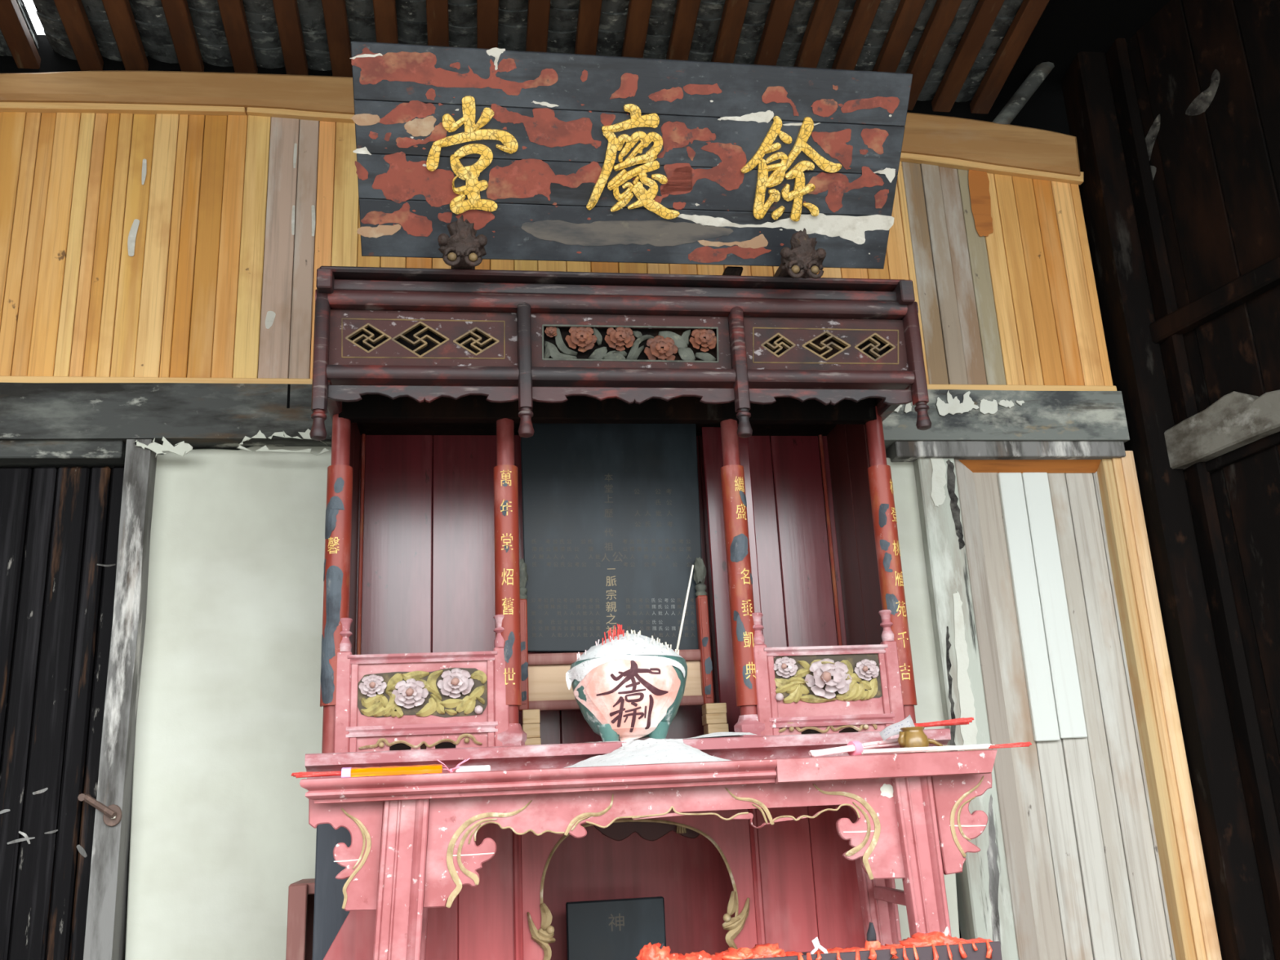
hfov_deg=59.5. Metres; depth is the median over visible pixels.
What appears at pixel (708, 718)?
wood block
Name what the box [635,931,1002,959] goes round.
rack
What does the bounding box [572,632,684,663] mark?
ash
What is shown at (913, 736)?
brass pot
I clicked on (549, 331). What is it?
flower
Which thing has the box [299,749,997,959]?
altar table
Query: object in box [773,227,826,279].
support
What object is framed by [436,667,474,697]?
flower
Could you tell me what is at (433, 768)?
packet
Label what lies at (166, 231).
wall
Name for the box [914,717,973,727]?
pack
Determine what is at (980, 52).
ceiling
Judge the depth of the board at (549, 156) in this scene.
3.36 m
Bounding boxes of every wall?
[0,34,1222,959]
[1126,0,1279,946]
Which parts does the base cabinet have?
wing panel, stile moulding, stile moulding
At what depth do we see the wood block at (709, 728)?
3.66 m
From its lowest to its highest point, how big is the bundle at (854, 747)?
0.050 m
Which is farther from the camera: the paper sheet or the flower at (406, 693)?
the flower at (406, 693)
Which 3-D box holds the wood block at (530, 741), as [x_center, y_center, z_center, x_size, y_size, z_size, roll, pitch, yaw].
[-0.348,0.853,3.596,0.055,0.044,0.075,0,-16,-9]
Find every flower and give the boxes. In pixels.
[359,674,386,697]
[391,678,428,708]
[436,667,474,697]
[544,326,556,337]
[564,326,596,352]
[604,326,635,351]
[644,335,678,359]
[689,328,716,351]
[773,656,798,677]
[804,657,852,698]
[853,658,879,680]
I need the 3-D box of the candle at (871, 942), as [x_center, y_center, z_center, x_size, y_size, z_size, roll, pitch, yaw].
[0.505,0.992,2.439,0.044,0.058,0.043,-10,-18,25]
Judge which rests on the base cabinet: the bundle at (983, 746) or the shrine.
the shrine
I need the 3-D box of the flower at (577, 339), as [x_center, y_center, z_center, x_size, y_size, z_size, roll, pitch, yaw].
[-0.178,-0.435,3.417,0.097,0.089,0.032,0,-16,-9]
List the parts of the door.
latch plate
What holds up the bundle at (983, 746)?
on the altar table
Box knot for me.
[437,758,470,773]
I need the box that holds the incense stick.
[675,564,693,650]
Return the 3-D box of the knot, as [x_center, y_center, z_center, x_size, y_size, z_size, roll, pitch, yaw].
[-0.468,0.719,2.816,0.082,0.035,0.040,0,-16,-9]
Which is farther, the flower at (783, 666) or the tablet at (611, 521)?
the tablet at (611, 521)
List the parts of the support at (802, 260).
support arm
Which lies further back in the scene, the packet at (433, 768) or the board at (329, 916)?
the board at (329, 916)
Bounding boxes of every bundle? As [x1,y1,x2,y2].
[808,737,899,757]
[861,742,1031,754]
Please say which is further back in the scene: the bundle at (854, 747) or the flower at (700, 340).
the flower at (700, 340)
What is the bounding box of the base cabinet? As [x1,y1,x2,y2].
[323,804,865,959]
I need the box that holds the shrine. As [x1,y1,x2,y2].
[304,266,951,778]
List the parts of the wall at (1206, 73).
panel frame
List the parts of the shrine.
hanging post, canopy rail, rail post, rail panel, rail moulding, rail moulding, carved panel, rail post, hanging post, canopy rail, canopy rail, canopy rail, incense burner, carved panel, post, hanging post, post, rail post, rail moulding, carved panel, rail panel, rail moulding, canopy panel, rail post, canopy rail, hanging post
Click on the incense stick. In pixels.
(692, 567)
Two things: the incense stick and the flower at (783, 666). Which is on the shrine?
the flower at (783, 666)
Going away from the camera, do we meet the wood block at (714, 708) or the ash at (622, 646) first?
the ash at (622, 646)
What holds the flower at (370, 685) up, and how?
on the shrine
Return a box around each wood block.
[521,709,540,724]
[521,723,540,737]
[524,737,541,745]
[702,702,726,715]
[702,713,727,725]
[703,723,728,734]
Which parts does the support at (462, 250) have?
support arm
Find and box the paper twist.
[810,937,827,954]
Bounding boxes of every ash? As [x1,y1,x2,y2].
[563,732,755,768]
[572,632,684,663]
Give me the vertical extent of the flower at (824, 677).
0.125 m
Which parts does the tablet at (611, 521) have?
post, stand post, stand rail, stand panel, stand rail, stand post, post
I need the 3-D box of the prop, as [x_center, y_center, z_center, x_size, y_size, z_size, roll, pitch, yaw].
[0.288,-0.636,3.686,0.088,0.093,0.112,0,-16,-9]
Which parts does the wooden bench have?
seat, post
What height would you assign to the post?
4.700 m
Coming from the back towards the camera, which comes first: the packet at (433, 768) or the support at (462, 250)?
the support at (462, 250)
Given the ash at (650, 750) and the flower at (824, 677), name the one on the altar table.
the ash at (650, 750)
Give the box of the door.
[0,439,157,959]
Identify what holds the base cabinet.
on the floor
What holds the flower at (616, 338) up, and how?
on the shrine
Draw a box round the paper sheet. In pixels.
[925,744,987,752]
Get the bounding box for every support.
[437,214,487,269]
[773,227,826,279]
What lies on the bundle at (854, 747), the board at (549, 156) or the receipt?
the receipt
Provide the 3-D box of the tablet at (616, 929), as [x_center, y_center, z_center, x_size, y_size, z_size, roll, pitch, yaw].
[-0.069,1.473,3.405,0.362,0.374,0.110,0,-16,-9]
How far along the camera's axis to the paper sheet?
3.17 m
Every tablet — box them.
[518,423,714,711]
[565,896,666,959]
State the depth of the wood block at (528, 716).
3.58 m
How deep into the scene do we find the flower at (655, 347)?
3.45 m
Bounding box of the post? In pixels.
[1061,38,1279,959]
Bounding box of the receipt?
[879,715,915,741]
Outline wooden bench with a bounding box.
[285,878,315,959]
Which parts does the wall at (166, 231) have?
plaster panel, plaster panel, limewashed post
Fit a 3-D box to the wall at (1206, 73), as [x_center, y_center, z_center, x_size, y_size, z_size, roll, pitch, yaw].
[3.105,-0.795,2.827,0.134,5.200,4.346,6,-18,-28]
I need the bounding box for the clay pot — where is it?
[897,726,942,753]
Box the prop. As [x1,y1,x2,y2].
[722,266,742,275]
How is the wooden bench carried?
on the floor
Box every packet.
[291,764,442,777]
[455,764,490,772]
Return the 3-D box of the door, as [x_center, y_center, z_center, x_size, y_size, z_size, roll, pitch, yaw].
[-2.406,1.071,3.544,1.494,2.517,0.185,0,-16,-9]
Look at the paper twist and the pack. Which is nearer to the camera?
the paper twist
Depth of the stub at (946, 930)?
2.46 m
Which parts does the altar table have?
leg, leg, leg, leg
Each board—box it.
[312,823,351,959]
[349,40,912,269]
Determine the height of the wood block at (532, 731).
0.044 m
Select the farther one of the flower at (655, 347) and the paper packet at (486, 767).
the flower at (655, 347)
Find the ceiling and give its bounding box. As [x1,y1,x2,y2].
[0,0,1170,124]

